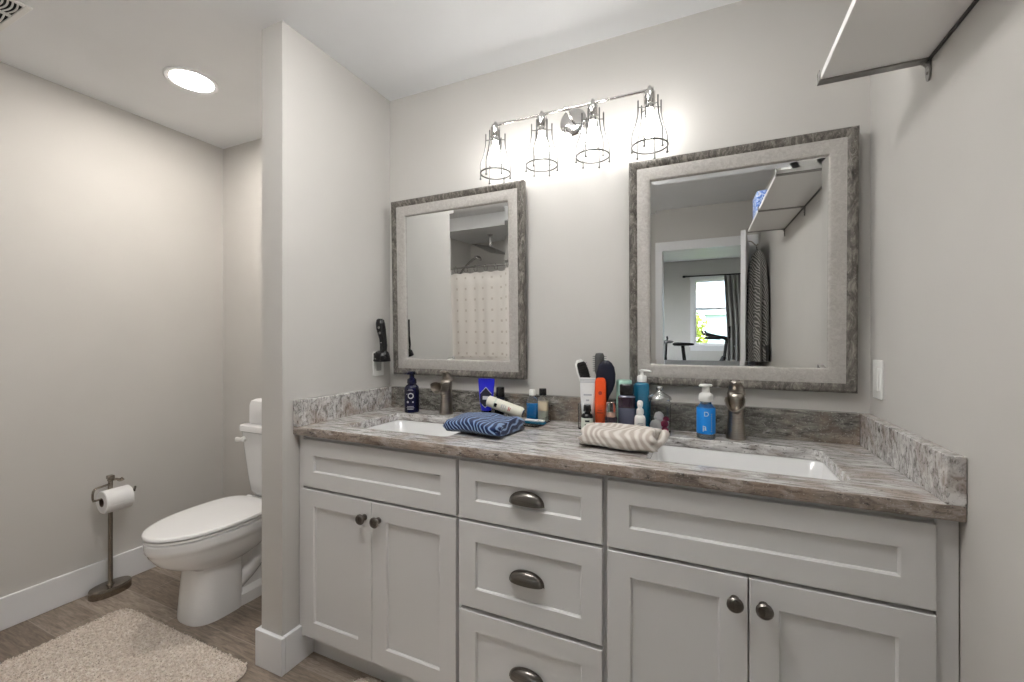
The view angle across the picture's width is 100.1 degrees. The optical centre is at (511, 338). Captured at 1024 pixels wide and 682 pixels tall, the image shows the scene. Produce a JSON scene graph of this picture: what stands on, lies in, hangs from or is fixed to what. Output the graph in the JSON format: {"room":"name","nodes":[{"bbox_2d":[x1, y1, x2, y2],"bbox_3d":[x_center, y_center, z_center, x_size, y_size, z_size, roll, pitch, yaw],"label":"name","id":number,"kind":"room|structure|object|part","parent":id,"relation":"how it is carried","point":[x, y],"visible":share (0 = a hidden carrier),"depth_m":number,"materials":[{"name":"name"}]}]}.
{"room":"bathroom","nodes":[
{"label":"bathroom","id":0,"kind":"room"},
{"bbox_2d":[0,62,222,597],"bbox_3d":[-2.496,0.031,1.327,0.120,2.440,3.050,0,0,24],"label":"wall","id":1,"kind":"structure","parent":0,"point":[111,217],"depth_m":2.13,"materials":[{"name":"beige paint"}]},
{"bbox_2d":[0,545,155,630],"bbox_3d":[-2.280,1.182,1.640,0.016,0.139,2.299,0,0,24],"label":"baseboard","id":2,"kind":"structure","parent":1,"relation":"attached to","point":[20,606],"depth_m":2.01,"materials":[{"name":"white paint"}]},
{"bbox_2d":[0,566,384,681],"bbox_3d":[-0.966,1.291,0.636,3.476,0.080,3.290,0,0,24],"label":"floor","id":3,"kind":"structure","parent":0,"point":[154,592],"depth_m":1.86,"materials":[{"name":"brown wood"}]},
{"bbox_2d":[88,474,135,601],"bbox_3d":[-1.977,0.962,2.114,0.104,0.578,0.175,0,0,24],"label":"toilet paper stand","id":4,"kind":"object","parent":3,"relation":"on","point":[112,587],"visible":0.98,"depth_m":2.10,"materials":[{"name":"brown metal"}]},
{"bbox_3d":[-1.962,0.743,2.107,0.041,0.067,0.175,0,0,24],"label":"holder arm","id":5,"kind":"part","parent":4,"relation":"part of","materials":[{"name":"brown metal"}]},
{"bbox_2d":[96,485,134,513],"bbox_3d":[-1.946,0.788,2.104,0.108,0.107,0.109,0,0,24],"label":"toilet paper roll","id":6,"kind":"object","parent":4,"relation":"on","point":[118,498],"visible":0.99,"depth_m":2.07,"materials":[{"name":"white paper"}]},
{"bbox_2d":[0,607,246,681],"bbox_3d":[-1.510,1.242,1.527,0.904,0.018,0.619,0,0,24],"label":"bath rug","id":7,"kind":"object","parent":3,"relation":"on","point":[123,645],"visible":1,"depth_m":1.66,"materials":[{"name":"beige carpet"}]},
{"bbox_2d":[141,422,261,626],"bbox_3d":[-1.350,0.856,2.077,0.422,0.790,0.718,0,0,24],"label":"toilet","id":8,"kind":"object","parent":3,"relation":"on","point":[215,545],"visible":0.6,"depth_m":1.91,"materials":[{"name":"white ceramic"}]},
{"bbox_3d":[-1.392,0.831,1.984,0.368,0.032,0.513,0,0,24],"label":"lid","id":9,"kind":"part","parent":8,"relation":"part of","materials":[{"name":"white plastic"}]},
{"bbox_3d":[-1.397,0.841,1.973,0.362,0.010,0.481,0,0,24],"label":"seat","id":10,"kind":"part","parent":8,"relation":"part of","materials":[{"name":"white plastic"}]},
{"bbox_3d":[-1.448,0.537,2.283,0.057,0.029,0.027,0,0,24],"label":"flush lever","id":11,"kind":"part","parent":8,"relation":"part of","materials":[{"name":"white plastic"}]},
{"bbox_3d":[-1.245,0.480,2.309,0.422,0.037,0.210,0,0,24],"label":"tank lid","id":12,"kind":"part","parent":8,"relation":"part of","materials":[{"name":"white ceramic"}]},
{"bbox_3d":[-1.244,0.674,2.311,0.402,0.349,0.194,0,0,24],"label":"tank","id":13,"kind":"part","parent":8,"relation":"part of","materials":[{"name":"white ceramic"}]},
{"bbox_2d":[249,398,261,424],"bbox_3d":[-1.329,0.395,2.349,0.172,0.130,0.131,0,0,24],"label":"toilet paper roll","id":14,"kind":"object","parent":8,"relation":"on","point":[255,407],"visible":0.26,"depth_m":2.30,"materials":[{"name":"white paper"}]},
{"bbox_2d":[353,677,380,681],"bbox_3d":[-0.269,1.242,1.124,0.926,0.018,0.618,0,0,24],"label":"bath rug","id":15,"kind":"object","parent":3,"relation":"on","point":[366,679],"visible":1,"depth_m":1.55,"materials":[{"name":"beige carpet"}]},
{"bbox_2d":[300,435,460,681],"bbox_3d":[-0.403,0.810,1.731,0.720,0.882,0.550,0,0,24],"label":"vanity cabinet","id":16,"kind":"object","parent":3,"relation":"on","point":[379,525],"visible":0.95,"depth_m":1.49,"materials":[{"name":"grey paint"}]},
{"bbox_3d":[-0.647,0.857,1.587,0.343,0.564,0.020,0,0,24],"label":"door","id":17,"kind":"part","parent":16,"relation":"part of","materials":[{"name":"grey paint"}]},
{"bbox_3d":[-0.529,0.633,1.504,0.037,0.037,0.034,0,0,24],"label":"knob","id":18,"kind":"part","parent":16,"relation":"part of","materials":[{"name":"grey metal"}]},
{"bbox_3d":[-0.471,0.633,1.478,0.037,0.037,0.034,0,0,24],"label":"knob","id":19,"kind":"part","parent":16,"relation":"part of","materials":[{"name":"grey metal"}]},
{"bbox_3d":[-0.331,0.857,1.444,0.343,0.564,0.020,0,0,24],"label":"door","id":20,"kind":"part","parent":16,"relation":"part of","materials":[{"name":"grey paint"}]},
{"bbox_2d":[459,456,605,681],"bbox_3d":[0.142,0.810,1.492,0.467,0.882,0.538,0,0,24],"label":"base cabinet","id":21,"kind":"object","parent":3,"relation":"on","point":[532,539],"visible":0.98,"depth_m":1.26,"materials":[{"name":"grey paint"}]},
{"bbox_3d":[0.039,0.993,1.255,0.112,0.041,0.020,0,0,24],"label":"cup pull","id":22,"kind":"part","parent":21,"relation":"part of","materials":[{"name":"grey metal"}]},
{"bbox_3d":[0.039,0.471,1.255,0.112,0.041,0.020,0,0,24],"label":"cup pull","id":23,"kind":"part","parent":21,"relation":"part of","materials":[{"name":"grey metal"}]},
{"bbox_3d":[0.039,0.704,1.255,0.112,0.041,0.020,0,0,24],"label":"cup pull","id":24,"kind":"part","parent":21,"relation":"part of","materials":[{"name":"grey metal"}]},
{"bbox_3d":[0.043,0.997,1.275,0.455,0.284,0.020,0,0,24],"label":"drawer","id":25,"kind":"part","parent":21,"relation":"part of","materials":[{"name":"grey paint"}]},
{"bbox_3d":[0.043,0.708,1.275,0.455,0.266,0.020,0,0,24],"label":"drawer","id":26,"kind":"part","parent":21,"relation":"part of","materials":[{"name":"grey paint"}]},
{"bbox_3d":[0.043,0.475,1.275,0.455,0.180,0.020,0,0,24],"label":"drawer","id":27,"kind":"part","parent":21,"relation":"part of","materials":[{"name":"grey paint"}]},
{"bbox_2d":[606,476,958,681],"bbox_3d":[0.683,0.810,1.240,0.725,0.882,0.550,0,0,24],"label":"vanity cabinet","id":28,"kind":"object","parent":3,"relation":"on","point":[703,585],"visible":0.95,"depth_m":1.01,"materials":[{"name":"grey paint"}]},
{"bbox_2d":[293,386,966,522],"bbox_3d":[0.148,0.302,1.500,1.917,0.131,0.556,0,0,24],"label":"countertop","id":29,"kind":"structure","parent":28,"relation":"on","point":[880,465],"depth_m":1.31,"materials":[{"name":"grey stone"}]},
{"bbox_2d":[404,371,418,412],"bbox_3d":[-0.457,0.242,1.956,0.066,0.187,0.066,0,0,24],"label":"pump bottle","id":30,"kind":"object","parent":29,"relation":"on","point":[411,390],"visible":1,"depth_m":1.93,"materials":[{"name":"blue plastic"}]},
{"bbox_2d":[407,389,413,409],"bbox_3d":[-0.457,0.273,1.925,0.034,0.093,0.005,0,0,0],"label":"print","id":31,"kind":"object","parent":30,"relation":"attached to","point":[410,392],"depth_m":1.92,"materials":[{"name":"grey"}]},
{"bbox_2d":[368,420,458,435],"bbox_3d":[-0.368,0.439,1.703,0.522,0.142,0.377,0,0,24],"label":"undermount sink","id":32,"kind":"object","parent":29,"relation":"in","point":[426,428],"visible":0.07,"depth_m":1.88,"materials":[{"name":"white ceramic"}]},
{"bbox_2d":[430,370,452,414],"bbox_3d":[-0.303,0.237,1.886,0.062,0.197,0.111,0,0,24],"label":"waterfall faucet","id":33,"kind":"object","parent":29,"relation":"on","point":[444,387],"visible":1,"depth_m":1.89,"materials":[{"name":"silver metal"}]},
{"bbox_3d":[-0.310,0.222,1.870,0.062,0.064,0.075,0,0,24],"label":"spout","id":34,"kind":"part","parent":33,"relation":"part of","materials":[{"name":"silver metal"}]},
{"bbox_3d":[-0.296,0.166,1.900,0.058,0.053,0.068,0,0,24],"label":"lever","id":35,"kind":"part","parent":33,"relation":"part of","materials":[{"name":"silver metal"}]},
{"bbox_2d":[444,413,524,436],"bbox_3d":[-0.100,0.307,1.548,0.246,0.056,0.205,0,0,31],"label":"folded towel","id":36,"kind":"object","parent":29,"relation":"on","point":[484,424],"visible":1,"depth_m":1.49,"materials":[{"name":"blue fabric"}]},
{"bbox_2d":[465,409,549,427],"bbox_3d":[-0.019,0.322,1.744,0.330,0.026,0.140,0,0,28],"label":"glass tray","id":37,"kind":"object","parent":29,"relation":"on","point":[528,423],"visible":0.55,"depth_m":1.67,"materials":[{"name":"clear glass"}]},
{"bbox_2d":[478,378,494,413],"bbox_3d":[-0.108,0.249,1.797,0.052,0.162,0.052,0,0,-35],"label":"tube","id":38,"kind":"object","parent":37,"relation":"on","point":[486,385],"visible":0.7,"depth_m":1.79,"materials":[{"name":"blue plastic"}]},
{"bbox_2d":[482,387,490,407],"bbox_3d":[-0.110,0.245,1.783,0.048,0.086,0.015,0,0,10],"label":"print","id":39,"kind":"object","parent":38,"relation":"on","point":[486,391],"depth_m":1.78,"materials":[{"name":"grey"}]},
{"bbox_2d":[494,409,503,414],"bbox_3d":[-0.050,0.310,1.779,0.046,0.040,0.046,0,0,24],"label":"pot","id":40,"kind":"object","parent":37,"relation":"on","point":[497,412],"visible":0.16,"depth_m":1.76,"materials":[{"name":"black plastic"}]},
{"bbox_2d":[496,387,504,400],"bbox_3d":[-0.050,0.267,1.810,0.040,0.125,0.040,0,0,24],"label":"tube","id":41,"kind":"object","parent":37,"relation":"on","point":[500,393],"visible":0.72,"depth_m":1.79,"materials":[{"name":"black plastic"}]},
{"bbox_2d":[486,396,524,417],"bbox_3d":[-0.027,0.272,1.708,0.157,0.084,0.045,0,0,17],"label":"tube","id":42,"kind":"object","parent":37,"relation":"on","point":[506,407],"visible":0.99,"depth_m":1.69,"materials":[{"name":"beige plastic"}]},
{"bbox_2d":[494,399,523,417],"bbox_3d":[-0.010,0.278,1.703,0.120,0.073,0.045,0,0,17],"label":"bottle","id":43,"kind":"object","parent":42,"relation":"on","point":[506,407],"depth_m":1.69,"materials":[{"name":"beige plastic"}]},
{"bbox_2d":[527,389,537,418],"bbox_3d":[0.081,0.267,1.713,0.045,0.126,0.029,0,0,24],"label":"bottle","id":44,"kind":"object","parent":37,"relation":"on","point":[532,401],"visible":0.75,"depth_m":1.70,"materials":[{"name":"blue plastic"}]},
{"bbox_2d":[525,418,545,424],"bbox_3d":[0.088,0.322,1.657,0.090,0.016,0.026,0,0,28],"label":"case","id":45,"kind":"object","parent":37,"relation":"on","point":[543,422],"visible":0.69,"depth_m":1.64,"materials":[{"name":"blue"}]},
{"bbox_2d":[538,388,547,419],"bbox_3d":[0.123,0.265,1.716,0.044,0.130,0.030,0,0,24],"label":"bottle","id":46,"kind":"object","parent":37,"relation":"on","point":[542,400],"visible":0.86,"depth_m":1.70,"materials":[{"name":"white plastic"}]},
{"bbox_2d":[581,404,592,427],"bbox_3d":[0.268,0.286,1.527,0.043,0.100,0.043,0,0,24],"label":"dropper bottle","id":47,"kind":"object","parent":29,"relation":"on","point":[587,417],"visible":0.57,"depth_m":1.51,"materials":[{"name":"glass"}]},
{"bbox_2d":[578,401,617,428],"bbox_3d":[0.330,0.288,1.616,0.136,0.095,0.122,0,0,24],"label":"caddy","id":48,"kind":"object","parent":29,"relation":"on","point":[598,412],"visible":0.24,"depth_m":1.56,"materials":[{"name":"clear plastic"}]},
{"bbox_2d":[575,359,590,380],"bbox_3d":[0.287,0.206,1.639,0.093,0.251,0.048,0,0,24],"label":"brush","id":49,"kind":"object","parent":48,"relation":"in","point":[582,370],"visible":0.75,"depth_m":1.64,"materials":[{"name":"white plastic"}]},
{"bbox_2d":[580,377,595,403],"bbox_3d":[0.284,0.238,1.606,0.047,0.183,0.042,0,0,-26],"label":"tube","id":50,"kind":"object","parent":48,"relation":"in","point":[587,385],"visible":0.44,"depth_m":1.60,"materials":[{"name":"white plastic"}]},
{"bbox_2d":[592,353,606,373],"bbox_3d":[0.340,0.193,1.661,0.055,0.274,0.054,0,0,24],"label":"brush","id":51,"kind":"object","parent":48,"relation":"in","point":[599,357],"visible":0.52,"depth_m":1.65,"materials":[{"name":"black plastic"}]},
{"bbox_2d":[595,378,605,404],"bbox_3d":[0.327,0.237,1.585,0.041,0.185,0.036,0,0,18],"label":"tube","id":52,"kind":"object","parent":48,"relation":"in","point":[600,383],"visible":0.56,"depth_m":1.58,"materials":[{"name":"orange plastic"}]},
{"bbox_2d":[596,360,615,402],"bbox_3d":[0.352,0.206,1.607,0.074,0.248,0.038,0,0,24],"label":"brush","id":53,"kind":"object","parent":48,"relation":"in","point":[605,369],"visible":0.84,"depth_m":1.59,"materials":[{"name":"black"}]},
{"bbox_2d":[605,402,616,422],"bbox_3d":[0.347,0.280,1.502,0.042,0.112,0.042,0,0,24],"label":"bottle","id":54,"kind":"object","parent":29,"relation":"on","point":[610,417],"visible":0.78,"depth_m":1.49,"materials":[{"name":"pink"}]},
{"bbox_2d":[578,423,669,452],"bbox_3d":[0.348,0.303,1.342,0.259,0.064,0.182,0,0,28],"label":"folded towel","id":55,"kind":"object","parent":29,"relation":"on","point":[613,435],"visible":1,"depth_m":1.28,"materials":[{"name":"beige fabric"}]},
{"bbox_2d":[616,379,631,403],"bbox_3d":[0.421,0.246,1.612,0.058,0.180,0.058,0,0,24],"label":"jar","id":56,"kind":"object","parent":29,"relation":"on","point":[618,381],"visible":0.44,"depth_m":1.60,"materials":[{"name":"green plastic"}]},
{"bbox_2d":[616,386,619,403],"bbox_3d":[0.421,0.257,1.612,0.056,0.158,0.056,0,0,24],"label":"canister","id":57,"kind":"object","parent":56,"relation":"on","point":[617,387],"depth_m":1.60,"materials":[{"name":"green plastic"}]},
{"bbox_3d":[0.421,0.167,1.612,0.058,0.022,0.058,0,0,24],"label":"canister lid","id":58,"kind":"part","parent":56,"relation":"part of","materials":[{"name":"green plastic"}]},
{"bbox_2d":[618,384,635,423],"bbox_3d":[0.415,0.250,1.545,0.061,0.171,0.049,0,0,24],"label":"lotion bottle","id":59,"kind":"object","parent":29,"relation":"on","point":[626,399],"visible":0.84,"depth_m":1.52,"materials":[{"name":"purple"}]},
{"bbox_2d":[634,400,645,425],"bbox_3d":[0.443,0.275,1.484,0.037,0.122,0.037,0,0,24],"label":"spray bottle","id":60,"kind":"object","parent":29,"relation":"on","point":[639,419],"visible":0.61,"depth_m":1.47,"materials":[{"name":"white plastic"}]},
{"bbox_2d":[634,369,651,426],"bbox_3d":[0.478,0.224,1.565,0.062,0.223,0.048,0,0,24],"label":"pump bottle","id":61,"kind":"object","parent":29,"relation":"on","point":[641,387],"visible":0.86,"depth_m":1.54,"materials":[{"name":"blue plastic"}]},
{"bbox_2d":[648,386,671,432],"bbox_3d":[0.525,0.252,1.522,0.081,0.168,0.081,0,0,24],"label":"glass jar","id":62,"kind":"object","parent":29,"relation":"on","point":[659,403],"visible":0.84,"depth_m":1.49,"materials":[{"name":"clear glass"}]},
{"bbox_2d":[696,384,715,439],"bbox_3d":[0.655,0.245,1.447,0.059,0.182,0.059,0,0,24],"label":"soap dispenser","id":63,"kind":"object","parent":29,"relation":"on","point":[705,411],"visible":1,"depth_m":1.43,"materials":[{"name":"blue plastic"}]},
{"bbox_2d":[697,401,714,439],"bbox_3d":[0.655,0.274,1.448,0.058,0.124,0.058,0,0,24],"label":"bottle","id":64,"kind":"object","parent":63,"relation":"attached to","point":[705,410],"depth_m":1.42,"materials":[{"name":"blue plastic"}]},
{"bbox_2d":[724,381,746,440],"bbox_3d":[0.739,0.237,1.416,0.062,0.197,0.111,0,0,29],"label":"waterfall faucet","id":65,"kind":"object","parent":29,"relation":"on","point":[735,400],"visible":1,"depth_m":1.42,"materials":[{"name":"silver metal"}]},
{"bbox_3d":[0.730,0.222,1.400,0.062,0.064,0.075,0,0,29],"label":"spout","id":66,"kind":"part","parent":65,"relation":"part of","materials":[{"name":"silver metal"}]},
{"bbox_3d":[0.747,0.166,1.429,0.058,0.053,0.068,0,0,29],"label":"lever","id":67,"kind":"part","parent":65,"relation":"part of","materials":[{"name":"silver metal"}]},
{"bbox_2d":[651,445,839,480],"bbox_3d":[0.651,0.439,1.242,0.528,0.142,0.377,0,0,24],"label":"undermount sink","id":68,"kind":"object","parent":29,"relation":"in","point":[800,467],"visible":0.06,"depth_m":1.37,"materials":[{"name":"white ceramic"}]},
{"bbox_3d":[0.417,0.857,1.106,0.336,0.564,0.020,0,0,24],"label":"door","id":69,"kind":"part","parent":28,"relation":"part of","materials":[{"name":"grey paint"}]},
{"bbox_3d":[0.533,0.633,1.024,0.037,0.037,0.034,0,0,24],"label":"knob","id":70,"kind":"part","parent":28,"relation":"part of","materials":[{"name":"grey metal"}]},
{"bbox_3d":[0.589,0.633,0.999,0.037,0.037,0.034,0,0,24],"label":"knob","id":71,"kind":"part","parent":28,"relation":"part of","materials":[{"name":"grey metal"}]},
{"bbox_3d":[0.728,0.857,0.966,0.340,0.564,0.020,0,0,24],"label":"door","id":72,"kind":"part","parent":28,"relation":"part of","materials":[{"name":"grey paint"}]},
{"bbox_2d":[262,21,389,636],"bbox_3d":[-0.787,0.031,1.899,0.115,2.440,0.600,0,0,24],"label":"wall partition","id":73,"kind":"structure","parent":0,"point":[326,131],"depth_m":1.70,"materials":[{"name":"beige paint"}]},
{"bbox_2d":[255,624,313,676],"bbox_3d":[-0.794,1.182,1.885,0.147,0.139,0.600,0,0,24],"label":"baseboard","id":74,"kind":"structure","parent":73,"relation":"attached to","point":[276,654],"depth_m":1.62,"materials":[{"name":"white paint"}]},
{"bbox_2d":[373,352,383,375],"bbox_3d":[-0.644,0.121,2.067,0.008,0.116,0.072,0,0,24],"label":"wall outlet","id":75,"kind":"object","parent":73,"relation":"attached to","point":[378,367],"visible":0.64,"depth_m":2.06,"materials":[{"name":"white plastic"}]},
{"bbox_2d":[376,362,380,370],"bbox_3d":[-0.642,0.121,2.066,0.002,0.068,0.034,0,0,24],"label":"socket","id":76,"kind":"object","parent":75,"relation":"attached to","point":[378,364],"depth_m":2.06,"materials":[{"name":"grey plastic"}]},
{"bbox_2d":[373,319,390,361],"bbox_3d":[-0.617,0.008,2.033,0.075,0.203,0.072,0,0,24],"label":"hair trimmer","id":77,"kind":"object","parent":73,"relation":"attached to","point":[382,355],"visible":1,"depth_m":2.02,"materials":[{"name":"black plastic"}]},
{"bbox_2d":[0,0,741,148],"bbox_3d":[-0.941,-1.239,0.691,3.476,0.100,3.170,0,0,24],"label":"ceiling","id":78,"kind":"structure","parent":0,"point":[115,53],"depth_m":1.71,"materials":[{"name":"white paint"}]},
{"bbox_2d":[0,0,32,31],"bbox_3d":[-1.937,-1.184,1.458,0.326,0.008,0.326,0,0,24],"label":"ceiling vent","id":79,"kind":"object","parent":78,"relation":"in","point":[11,11],"visible":1,"depth_m":1.55,"materials":[{"name":"white plastic"}]},
{"bbox_2d":[162,66,219,93],"bbox_3d":[-1.474,-1.184,1.973,0.212,0.007,0.212,0,0,24],"label":"recessed light","id":80,"kind":"object","parent":78,"relation":"in","point":[188,79],"visible":1,"depth_m":1.96,"materials":[{"name":"white paint"}]},
{"bbox_2d":[223,0,869,497],"bbox_3d":[-0.314,0.031,2.080,3.476,2.440,0.120,0,0,24],"label":"wall","id":81,"kind":"structure","parent":0,"point":[744,71],"depth_m":1.73,"materials":[{"name":"beige paint"}]},
{"bbox_2d":[391,180,526,379],"bbox_3d":[-0.263,-0.245,1.957,0.702,0.838,0.032,0,1,25],"label":"framed mirror","id":82,"kind":"object","parent":81,"relation":"attached to","point":[459,281],"visible":1,"depth_m":1.94,"materials":[{"name":"grey mirror"}]},
{"bbox_2d":[406,201,508,360],"bbox_3d":[-0.260,-0.245,1.963,0.551,0.687,0.010,0,1,25],"label":"mirror glass","id":83,"kind":"object","parent":82,"relation":"attached to","point":[457,255],"depth_m":1.95,"materials":[{"name":"silver metal"}]},
{"bbox_2d":[480,85,668,184],"bbox_3d":[0.219,-0.805,1.685,0.751,0.276,0.162,0,0,24],"label":"vanity light","id":84,"kind":"object","parent":81,"relation":"attached to","point":[573,122],"visible":1,"depth_m":1.67,"materials":[{"name":"silver metal"}]},
{"bbox_2d":[480,121,510,184],"bbox_3d":[-0.070,-0.788,1.799,0.131,0.242,0.132,0,0,24],"label":"shade","id":85,"kind":"object","parent":84,"relation":"attached to","point":[495,155],"depth_m":1.78,"materials":[{"name":"silver metal"}]},
{"bbox_2d":[525,111,558,176],"bbox_3d":[0.119,-0.788,1.714,0.131,0.242,0.132,0,0,24],"label":"shade","id":86,"kind":"object","parent":84,"relation":"attached to","point":[541,147],"depth_m":1.70,"materials":[{"name":"silver metal"}]},
{"bbox_3d":[0.230,-0.891,1.710,0.012,0.020,0.085,0,0,24],"label":"arm","id":87,"kind":"part","parent":84,"relation":"part of","materials":[{"name":"silver metal"}]},
{"bbox_3d":[0.249,-0.887,1.752,0.112,0.112,0.014,0,0,24],"label":"wall plate","id":88,"kind":"part","parent":84,"relation":"part of","materials":[{"name":"silver metal"}]},
{"bbox_2d":[575,99,610,168],"bbox_3d":[0.307,-0.788,1.629,0.131,0.242,0.132,0,0,24],"label":"shade","id":89,"kind":"object","parent":84,"relation":"attached to","point":[592,135],"depth_m":1.61,"materials":[{"name":"silver metal"}]},
{"bbox_2d":[631,85,668,159],"bbox_3d":[0.495,-0.788,1.544,0.131,0.242,0.132,0,0,24],"label":"shade","id":90,"kind":"object","parent":84,"relation":"attached to","point":[649,128],"depth_m":1.53,"materials":[{"name":"silver metal"}]},
{"bbox_2d":[391,386,859,444],"bbox_3d":[0.256,0.286,1.740,1.850,0.099,0.030,0,0,24],"label":"backsplash","id":91,"kind":"structure","parent":81,"relation":"attached to","point":[838,427],"depth_m":1.47,"materials":[{"name":"stone"}]},
{"bbox_2d":[629,125,859,393],"bbox_3d":[0.769,-0.245,1.495,0.702,0.838,0.032,0,1,24],"label":"framed mirror","id":92,"kind":"object","parent":81,"relation":"attached to","point":[744,258],"visible":0.89,"depth_m":1.47,"materials":[{"name":"grey mirror"}]},
{"bbox_2d":[650,156,828,367],"bbox_3d":[0.772,-0.245,1.501,0.551,0.687,0.010,0,1,24],"label":"mirror glass","id":93,"kind":"object","parent":92,"relation":"attached to","point":[739,252],"depth_m":1.48,"materials":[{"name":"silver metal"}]},
{"bbox_2d":[870,0,1023,681],"bbox_3d":[0.563,0.031,-0.055,0.120,2.440,3.050,0,0,24],"label":"wall","id":94,"kind":"structure","parent":0,"point":[947,150],"depth_m":0.86,"materials":[{"name":"beige paint"}]},
{"bbox_2d":[873,360,883,399],"bbox_3d":[1.099,0.123,1.291,0.010,0.116,0.072,0,0,24],"label":"light switch","id":95,"kind":"object","parent":94,"relation":"attached to","point":[878,365],"visible":1,"depth_m":1.28,"materials":[{"name":"white plastic"}]},
{"bbox_2d":[817,0,978,85],"bbox_3d":[0.612,-0.638,0.461,0.216,0.074,1.301,0,0,24],"label":"wall shelf","id":96,"kind":"object","parent":94,"relation":"attached to","point":[874,37],"visible":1,"depth_m":0.92,"materials":[{"name":"white wood"}]},
{"bbox_3d":[0.704,-0.647,0.411,0.005,0.007,1.285,0,0,24],"label":"wall rail","id":97,"kind":"part","parent":96,"relation":"part of","materials":[{"name":"grey metal"}]}
]}

